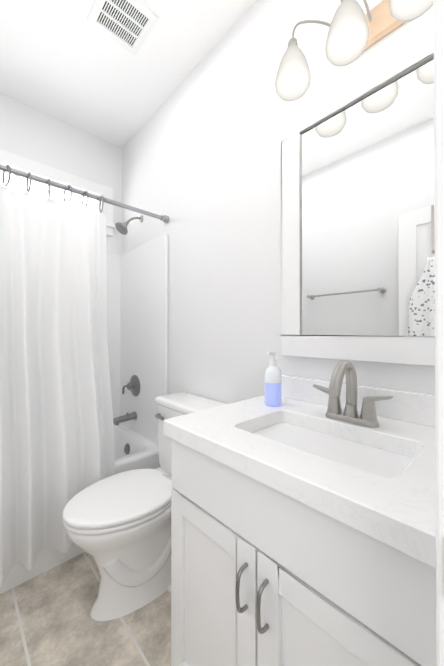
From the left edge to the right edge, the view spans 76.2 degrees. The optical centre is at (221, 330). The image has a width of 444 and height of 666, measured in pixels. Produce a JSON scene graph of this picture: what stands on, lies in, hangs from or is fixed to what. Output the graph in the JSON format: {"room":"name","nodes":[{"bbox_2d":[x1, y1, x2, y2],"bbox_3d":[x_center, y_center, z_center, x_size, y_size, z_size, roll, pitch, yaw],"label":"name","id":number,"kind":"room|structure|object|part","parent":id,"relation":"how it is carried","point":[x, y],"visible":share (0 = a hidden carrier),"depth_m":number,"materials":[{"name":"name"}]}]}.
{"room":"bathroom","nodes":[
{"label":"bathroom","id":0,"kind":"room"},
{"bbox_2d":[0,93,121,254],"bbox_3d":[-1.443,-0.190,1.918,1.520,2.710,0.120,0,-1,-43],"label":"wall","id":1,"kind":"structure","parent":0,"point":[28,132],"depth_m":2.09,"materials":[{"name":"white paint"}]},
{"bbox_2d":[0,170,99,213],"bbox_3d":[-1.411,-0.972,1.944,1.095,0.215,0.045,0,-1,-43],"label":"window","id":2,"kind":"structure","parent":1,"relation":"in","point":[39,191],"depth_m":2.08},
{"bbox_3d":[-1.405,-0.972,1.938,1.095,0.215,0.030,0,-1,-43],"label":"window sash","id":3,"kind":"part","parent":2,"relation":"part of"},
{"bbox_2d":[0,149,114,236],"bbox_3d":[-1.361,-0.973,1.891,1.295,0.395,0.038,0,-1,-43],"label":"window","id":4,"kind":"structure","parent":1,"relation":"in","point":[18,162],"depth_m":2.07,"materials":[{"name":"white paint"}]},
{"bbox_2d":[0,552,170,665],"bbox_3d":[-0.230,1.207,0.617,1.760,0.100,3.665,0,-1,-43],"label":"floor","id":5,"kind":"structure","parent":0,"point":[46,619],"depth_m":1.10,"materials":[{"name":"tile"}]},
{"bbox_2d":[0,215,167,593],"bbox_3d":[-1.147,0.144,1.601,1.522,2.038,0.746,0,-1,-43],"label":"bathtub","id":6,"kind":"object","parent":5,"relation":"on","point":[137,308],"visible":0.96,"depth_m":2.06,"materials":[{"name":"white ceramic"}]},
{"bbox_3d":[-0.725,0.654,2.100,0.176,0.071,0.060,0,-1,-43],"label":"spout","id":7,"kind":"part","parent":6,"relation":"part of","materials":[{"name":"silver metal"}]},
{"bbox_3d":[-0.683,0.421,2.141,0.058,0.164,0.164,0,-1,-43],"label":"valve trim","id":8,"kind":"part","parent":6,"relation":"part of","materials":[{"name":"silver metal"}]},
{"bbox_3d":[-0.653,-0.816,2.101,0.119,0.073,0.016,0,-1,-43],"label":"shower arm","id":9,"kind":"part","parent":6,"relation":"part of"},
{"bbox_2d":[63,392,227,620],"bbox_3d":[-0.346,0.764,1.323,0.710,0.795,0.428,0,-1,-43],"label":"toilet","id":10,"kind":"object","parent":5,"relation":"on","point":[117,527],"visible":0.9,"depth_m":1.18,"materials":[{"name":"white ceramic"}]},
{"bbox_3d":[-0.440,0.747,1.236,0.448,0.019,0.372,0,-1,-43],"label":"seat","id":11,"kind":"part","parent":10,"relation":"part of","materials":[{"name":"white plastic"}]},
{"bbox_3d":[-0.441,0.721,1.235,0.451,0.024,0.378,0,-1,-43],"label":"seat lid","id":12,"kind":"part","parent":10,"relation":"part of","materials":[{"name":"white plastic"}]},
{"bbox_3d":[-0.381,0.961,1.290,0.596,0.401,0.364,0,-1,-43],"label":"bowl","id":13,"kind":"part","parent":10,"relation":"part of","materials":[{"name":"white ceramic"}]},
{"bbox_3d":[-0.328,0.462,1.512,0.024,0.026,0.078,0,-1,-43],"label":"lever","id":14,"kind":"part","parent":10,"relation":"part of","materials":[{"name":"silver metal"}]},
{"bbox_3d":[-0.165,0.587,1.494,0.195,0.361,0.406,0,-1,-43],"label":"tank","id":15,"kind":"part","parent":10,"relation":"part of","materials":[{"name":"white ceramic"}]},
{"bbox_3d":[-0.165,0.387,1.496,0.212,0.038,0.428,0,-1,-43],"label":"tank lid","id":16,"kind":"part","parent":10,"relation":"part of","materials":[{"name":"white ceramic"}]},
{"bbox_2d":[164,361,436,665],"bbox_3d":[0.263,0.624,0.793,0.562,1.067,0.738,0,-1,-43],"label":"bathroom vanity","id":17,"kind":"object","parent":5,"relation":"on","point":[303,523],"visible":1,"depth_m":0.63,"materials":[{"name":"white paint"}]},
{"bbox_3d":[-0.035,0.768,0.765,0.020,0.553,0.340,0,-1,-43],"label":"door","id":18,"kind":"part","parent":17,"relation":"part of","materials":[{"name":"white paint"}]},
{"bbox_3d":[0.045,0.589,0.642,0.036,0.105,0.009,0,-1,-43],"label":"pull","id":19,"kind":"part","parent":17,"relation":"part of","materials":[{"name":"silver metal"}]},
{"bbox_3d":[0.086,0.589,0.598,0.036,0.105,0.009,0,-1,-43],"label":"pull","id":20,"kind":"part","parent":17,"relation":"part of","materials":[{"name":"silver metal"}]},
{"bbox_2d":[164,395,435,567],"bbox_3d":[0.268,0.300,0.800,0.547,0.045,0.738,0,-1,-43],"label":"countertop","id":21,"kind":"structure","parent":17,"relation":"on","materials":[{"name":"stone"}]},
{"bbox_2d":[265,352,281,406],"bbox_3d":[0.192,0.180,1.064,0.064,0.198,0.063,0,-1,-43],"label":"soap bottle","id":22,"kind":"object","parent":21,"relation":"on","point":[273,385],"visible":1,"depth_m":1.04,"materials":[{"name":"blue plastic"}]},
{"bbox_2d":[313,361,392,427],"bbox_3d":[0.362,0.184,0.840,0.149,0.187,0.236,0,-1,-43],"label":"faucet","id":23,"kind":"object","parent":21,"relation":"on","point":[334,415],"depth_m":0.85,"materials":[{"name":"silver metal"}]},
{"bbox_3d":[0.213,0.766,0.501,0.020,0.553,0.372,0,-1,-43],"label":"door","id":24,"kind":"part","parent":17,"relation":"part of","materials":[{"name":"white paint"}]},
{"bbox_2d":[0,0,255,147],"bbox_3d":[-0.230,-1.603,0.635,1.760,0.100,3.665,0,-1,-43],"label":"ceiling","id":25,"kind":"structure","parent":0,"point":[65,61],"depth_m":1.62,"materials":[{"name":"white paint"}]},
{"bbox_2d":[87,0,158,55],"bbox_3d":[-0.492,-1.542,1.403,0.256,0.012,0.256,0,-1,-43],"label":"fan","id":26,"kind":"object","parent":25,"relation":"attached to","point":[128,25],"visible":1,"depth_m":1.41,"materials":[{"name":"white plastic"}]},
{"bbox_2d":[122,0,434,403],"bbox_3d":[0.368,-0.195,1.187,0.120,2.710,3.665,0,-1,-43],"label":"wall","id":27,"kind":"structure","parent":0,"point":[201,158],"depth_m":1.43,"materials":[{"name":"white paint"}]},
{"bbox_2d":[275,0,432,101],"bbox_3d":[0.411,-0.971,0.900,0.215,0.264,0.492,0,-1,-43],"label":"sconce","id":28,"kind":"object","parent":27,"relation":"attached to","point":[354,32],"visible":1,"depth_m":0.89,"materials":[{"name":"white glass"}]},
{"bbox_2d":[287,37,297,47],"bbox_3d":[0.250,-1.014,1.003,0.036,0.030,0.036,0,-1,-43],"label":"socket","id":29,"kind":"object","parent":28,"relation":"attached to","point":[293,41],"depth_m":0.99,"materials":[{"name":"silver metal"}]},
{"bbox_3d":[0.250,-0.918,1.002,0.122,0.160,0.122,0,-1,-43],"label":"lamp shade","id":30,"kind":"part","parent":28,"relation":"part of","materials":[{"name":"white glass"}]},
{"bbox_3d":[0.345,-1.060,0.998,0.139,0.085,0.146,0,-1,-43],"label":"arm","id":31,"kind":"part","parent":28,"relation":"part of"},
{"bbox_3d":[0.380,-0.919,0.864,0.122,0.160,0.122,0,-1,-43],"label":"lamp shade","id":32,"kind":"part","parent":28,"relation":"part of","materials":[{"name":"white glass"}]},
{"bbox_3d":[0.436,-1.061,0.901,0.139,0.084,0.032,0,-1,-43],"label":"arm","id":33,"kind":"part","parent":28,"relation":"part of"},
{"bbox_3d":[0.510,-1.016,0.932,0.026,0.108,0.248,0,-1,-43],"label":"plate","id":34,"kind":"part","parent":28,"relation":"part of","materials":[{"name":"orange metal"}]},
{"bbox_3d":[0.503,-0.920,0.733,0.122,0.160,0.122,0,-1,-43],"label":"lamp shade","id":35,"kind":"part","parent":28,"relation":"part of","materials":[{"name":"white glass"}]},
{"bbox_2d":[281,25,434,365],"bbox_3d":[0.468,-0.389,0.977,0.021,0.985,0.614,0,-1,-43],"label":"mirror","id":36,"kind":"object","parent":27,"relation":"attached to","point":[357,228],"visible":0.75,"depth_m":0.96,"materials":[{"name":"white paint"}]},
{"bbox_2d":[282,375,434,426],"bbox_3d":[0.461,0.234,0.981,0.020,0.090,0.738,0,-1,-43],"label":"backsplash","id":37,"kind":"structure","parent":27,"relation":"attached to","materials":[{"name":"stone"}]},
{"bbox_3d":[-0.828,-0.202,0.065,0.120,2.710,3.665,0,-1,-43],"label":"wall","id":38,"kind":"structure","parent":0,"visible":0},
{"bbox_2d":[0,164,168,586],"bbox_3d":[-0.868,0.127,1.303,1.518,1.779,0.253,0,-1,-43],"label":"shower curtain","id":39,"kind":"object","parent":38,"relation":"attached to","point":[57,450],"visible":0.92,"depth_m":1.37,"materials":[{"name":"white fabric"}]},
{"bbox_3d":[-0.918,-0.739,1.362,1.518,0.048,0.048,0,-1,-43],"label":"rod","id":40,"kind":"part","parent":39,"relation":"part of","materials":[{"name":"silver metal"}]},
{"bbox_3d":[0.209,-0.201,0.157,1.520,2.710,0.120,0,-1,-43],"label":"wall","id":41,"kind":"structure","parent":0,"visible":0},
{"bbox_2d":[433,0,443,665],"bbox_3d":[0.006,0.097,-0.030,0.790,2.110,0.169,0,-1,-43],"label":"door frame","id":42,"kind":"structure","parent":41,"relation":"attached to","point":[438,16],"depth_m":0.27,"materials":[{"name":"white paint"}]}
]}

